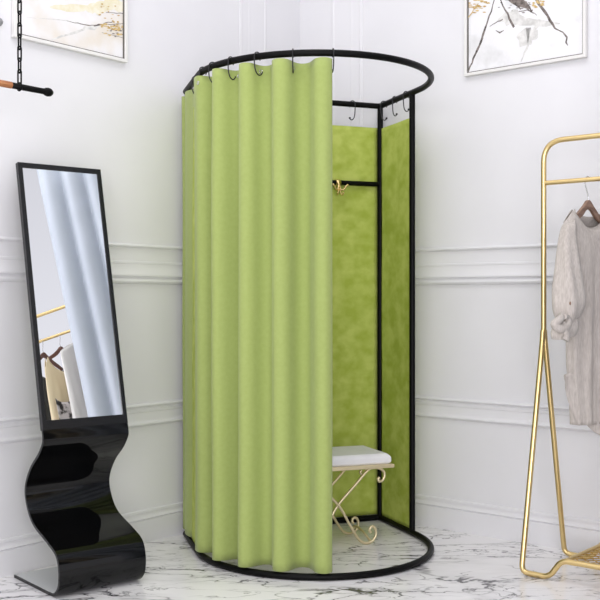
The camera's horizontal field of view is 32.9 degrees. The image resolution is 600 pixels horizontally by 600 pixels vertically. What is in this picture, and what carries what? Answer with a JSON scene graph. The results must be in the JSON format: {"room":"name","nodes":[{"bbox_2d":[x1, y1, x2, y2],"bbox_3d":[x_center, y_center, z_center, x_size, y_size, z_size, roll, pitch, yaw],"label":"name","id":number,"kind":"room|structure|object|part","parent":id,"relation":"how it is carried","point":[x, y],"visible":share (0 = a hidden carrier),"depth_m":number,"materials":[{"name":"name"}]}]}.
{"room":"clothing store","nodes":[
{"label":"clothing store","id":0,"kind":"room"},
{"bbox_2d":[0,0,299,538],"bbox_3d":[-1.761,-0.944,3.232,0.120,4.000,5.650,0,0,40],"label":"wall","id":1,"kind":"structure","parent":0,"point":[123,121],"depth_m":4.36,"materials":[{"name":"paint"}]},
{"bbox_2d":[11,0,127,62],"bbox_3d":[-0.922,-1.452,4.122,0.022,0.882,0.564,0,0,40],"label":"framed print","id":2,"kind":"object","parent":1,"relation":"attached to","point":[97,28],"visible":0.99,"depth_m":4.15,"materials":[{"name":"white"}]},
{"bbox_2d":[0,236,182,284],"bbox_3d":[-1.756,-0.156,3.130,0.018,0.173,5.500,0,0,40],"label":"trim","id":3,"kind":"structure","parent":1,"relation":"attached to","point":[130,263],"depth_m":4.37,"materials":[{"name":"white paint"}]},
{"bbox_2d":[0,399,182,443],"bbox_3d":[-1.756,0.500,3.130,0.018,0.101,5.500,0,0,40],"label":"trim","id":4,"kind":"structure","parent":1,"relation":"attached to","point":[13,429],"depth_m":4.37,"materials":[{"name":"white paint"}]},
{"bbox_2d":[0,501,184,577],"bbox_3d":[-1.757,0.985,3.131,0.016,0.143,5.500,0,0,40],"label":"baseboard","id":5,"kind":"structure","parent":1,"relation":"attached to","point":[26,552],"depth_m":4.04,"materials":[{"name":"white paint"}]},
{"bbox_2d":[239,0,265,65],"bbox_3d":[-0.229,-1.593,4.968,0.006,2.700,0.190,0,0,40],"label":"trim","id":6,"kind":"structure","parent":1,"relation":"attached to","point":[252,13],"depth_m":4.96,"materials":[{"name":"white paint"}]},
{"bbox_2d":[0,515,599,599],"bbox_3d":[0.000,1.107,1.550,11.000,0.100,8.100,0,0,0],"label":"floor","id":7,"kind":"structure","parent":0,"point":[461,566],"depth_m":3.85,"materials":[{"name":"white stone"}]},
{"bbox_2d":[14,162,145,595],"bbox_3d":[-0.831,0.267,3.827,0.349,1.577,0.384,0,0,-39],"label":"floor mirror","id":8,"kind":"object","parent":7,"relation":"on","point":[70,504],"visible":1,"depth_m":3.83,"materials":[{"name":"black mirror"}]},
{"bbox_2d":[183,49,433,580],"bbox_3d":[0.076,0.056,4.282,1.017,2.000,0.941,0,0,-20],"label":"dressing room","id":9,"kind":"object","parent":7,"relation":"on","point":[373,222],"visible":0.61,"depth_m":4.82,"materials":[{"name":"black"}]},
{"bbox_3d":[-0.465,0.104,4.389,0.006,1.850,0.303,0,0,-12],"label":"panel","id":10,"kind":"part","parent":9,"relation":"part of","materials":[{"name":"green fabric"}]},
{"bbox_2d":[228,56,235,79],"bbox_3d":[-0.266,-0.903,3.960,0.005,0.091,0.049,0,0,36],"label":"curtain hook","id":11,"kind":"object","parent":9,"relation":"hanging from","point":[229,56],"visible":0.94,"depth_m":3.95,"materials":[{"name":"grey metal"}]},
{"bbox_2d":[182,57,331,573],"bbox_3d":[-0.288,0.057,4.125,0.256,1.932,1.002,0,0,-39],"label":"curtain","id":12,"kind":"object","parent":9,"relation":"hanging from","point":[263,143],"visible":0.99,"depth_m":3.89,"materials":[{"name":"green fabric"}]},
{"bbox_2d":[254,52,262,75],"bbox_3d":[-0.159,-0.903,3.885,0.005,0.091,0.049,0,0,42],"label":"curtain hook","id":13,"kind":"object","parent":9,"relation":"hanging from","point":[255,52],"visible":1,"depth_m":3.87,"materials":[{"name":"grey metal"}]},
{"bbox_2d":[292,48,293,72],"bbox_3d":[-0.026,-0.903,3.837,0.005,0.091,0.049,0,0,3],"label":"curtain hook","id":14,"kind":"object","parent":9,"relation":"hanging from","point":[292,48],"visible":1,"depth_m":3.82,"materials":[{"name":"grey metal"}]},
{"bbox_2d":[332,179,348,195],"bbox_3d":[0.183,-0.530,4.788,0.084,0.078,0.056,0,0,-20],"label":"coat hook","id":15,"kind":"object","parent":9,"relation":"attached to","point":[338,182],"visible":1,"depth_m":4.78,"materials":[{"name":"gold metal"}]},
{"bbox_3d":[-0.062,0.101,4.729,0.926,1.857,0.006,0,0,-20],"label":"panel","id":16,"kind":"part","parent":9,"relation":"part of","materials":[{"name":"green fabric"}]},
{"bbox_3d":[0.385,0.057,4.875,0.027,1.976,0.026,0,0,-20],"label":"post","id":17,"kind":"part","parent":9,"relation":"part of","materials":[{"name":"black metal"}]},
{"bbox_2d":[392,96,397,115],"bbox_3d":[0.441,-0.901,4.725,0.010,0.095,0.038,0,0,45],"label":"ring hook","id":18,"kind":"object","parent":9,"relation":"hanging from","point":[393,96],"visible":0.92,"depth_m":4.71,"materials":[{"name":"grey metal"}]},
{"bbox_3d":[0.446,0.104,4.716,0.006,1.850,0.318,0,0,-20],"label":"panel","id":19,"kind":"part","parent":9,"relation":"part of","materials":[{"name":"green fabric"}]},
{"bbox_2d":[403,91,408,111],"bbox_3d":[0.482,-0.901,4.612,0.038,0.095,0.010,0,0,-32],"label":"ring hook","id":20,"kind":"object","parent":9,"relation":"hanging from","point":[404,91],"visible":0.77,"depth_m":4.60,"materials":[{"name":"grey metal"}]},
{"bbox_3d":[0.503,0.057,4.556,0.027,1.976,0.026,0,0,-20],"label":"post","id":21,"kind":"part","parent":9,"relation":"part of","materials":[{"name":"black metal"}]},
{"bbox_2d":[332,445,393,543],"bbox_3d":[0.135,0.859,4.441,0.469,0.392,0.304,0,0,-20],"label":"bench","id":22,"kind":"object","parent":7,"relation":"on","point":[344,458],"visible":0.52,"depth_m":4.37,"materials":[{"name":"white fabric"}]},
{"bbox_2d":[332,445,390,466],"bbox_3d":[0.134,0.684,4.441,0.451,0.044,0.288,0,0,-20],"label":"cushion","id":23,"kind":"object","parent":22,"relation":"on","point":[361,455],"depth_m":4.36,"materials":[{"name":"white fabric"}]},
{"bbox_3d":[0.135,0.715,4.441,0.469,0.016,0.304,0,0,-20],"label":"seat frame","id":24,"kind":"part","parent":22,"relation":"part of","materials":[{"name":"beige metal"}]},
{"bbox_2d":[519,133,599,578],"bbox_3d":[1.412,0.207,3.679,1.172,1.698,0.396,0,0,40],"label":"clothes rack","id":25,"kind":"object","parent":7,"relation":"on","point":[543,354],"visible":1,"depth_m":4.03,"materials":[{"name":"gold metal"}]},
{"bbox_3d":[0.989,0.588,3.907,0.231,0.937,0.202,0,0,40],"label":"leg","id":26,"kind":"part","parent":25,"relation":"part of","materials":[{"name":"gold metal"}]},
{"bbox_3d":[1.412,-0.246,3.679,1.172,0.793,0.021,0,0,40],"label":"frame","id":27,"kind":"part","parent":25,"relation":"part of","materials":[{"name":"gold metal"}]},
{"bbox_3d":[1.412,-0.466,3.679,1.150,0.019,0.019,0,0,40],"label":"hanging rail","id":28,"kind":"part","parent":25,"relation":"part of","materials":[{"name":"gold metal"}]},
{"bbox_2d":[550,209,599,434],"bbox_3d":[1.107,0.090,3.902,0.565,0.870,0.156,0,0,-42],"label":"dress","id":29,"kind":"object","parent":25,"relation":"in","point":[576,278],"visible":1,"depth_m":3.84,"materials":[{"name":"beige fabric"}]},
{"bbox_2d":[566,543,599,569],"bbox_3d":[1.412,0.975,3.679,0.807,0.022,0.396,0,0,40],"label":"shelf","id":30,"kind":"object","parent":25,"relation":"attached to","point":[572,560],"depth_m":3.80,"materials":[{"name":"gold metal"}]},
{"bbox_2d":[576,176,599,222],"bbox_3d":[1.114,-0.378,3.929,0.279,0.204,0.031,0,0,-42],"label":"clothes hanger","id":31,"kind":"object","parent":25,"relation":"hanging from","point":[587,205],"visible":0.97,"depth_m":3.93,"materials":[{"name":"brown wood"}]},
{"bbox_2d":[300,0,599,519],"bbox_3d":[1.132,-0.944,4.379,3.150,4.000,0.120,0,0,40],"label":"wall","id":32,"kind":"structure","parent":0,"point":[481,140],"depth_m":4.57,"materials":[{"name":"paint"}]},
{"bbox_2d":[332,0,362,126],"bbox_3d":[0.233,-1.593,5.048,0.188,2.700,0.006,0,0,40],"label":"trim","id":33,"kind":"structure","parent":32,"relation":"attached to","point":[347,15],"depth_m":5.05,"materials":[{"name":"white paint"}]},
{"bbox_2d":[361,494,599,555],"bbox_3d":[1.146,0.985,4.279,3.000,0.143,0.016,0,0,40],"label":"baseboard","id":34,"kind":"structure","parent":32,"relation":"attached to","point":[487,520],"depth_m":4.49,"materials":[{"name":"white paint"}]},
{"bbox_2d":[415,243,557,284],"bbox_3d":[1.145,-0.156,4.278,3.000,0.173,0.018,0,0,40],"label":"trim","id":35,"kind":"structure","parent":32,"relation":"attached to","point":[520,263],"depth_m":4.55,"materials":[{"name":"white paint"}]},
{"bbox_2d":[415,395,594,432],"bbox_3d":[1.145,0.500,4.278,3.000,0.101,0.018,0,0,40],"label":"trim","id":36,"kind":"structure","parent":32,"relation":"attached to","point":[471,410],"depth_m":4.53,"materials":[{"name":"white paint"}]},
{"bbox_2d":[464,0,587,76],"bbox_3d":[0.971,-1.452,4.418,0.581,0.882,0.022,0,0,40],"label":"framed print","id":37,"kind":"object","parent":32,"relation":"attached to","point":[500,35],"visible":1,"depth_m":4.43,"materials":[{"name":"white"}]},
{"bbox_3d":[-0.440,-2.994,3.450,3.720,0.100,4.300,0,0,0],"label":"ceiling","id":38,"kind":"structure","parent":0,"visible":0},
{"bbox_2d":[0,0,53,96],"bbox_3d":[-1.214,-1.832,3.216,0.045,2.224,1.040,0,0,40],"label":"hanging rod","id":39,"kind":"object","parent":38,"relation":"hanging from","point":[19,86],"visible":1,"depth_m":3.51,"materials":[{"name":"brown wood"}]},
{"bbox_3d":[-1.214,-0.737,3.216,0.024,0.024,0.696,0,0,40],"label":"rod","id":40,"kind":"part","parent":39,"relation":"part of","materials":[{"name":"brown wood"}]}
]}

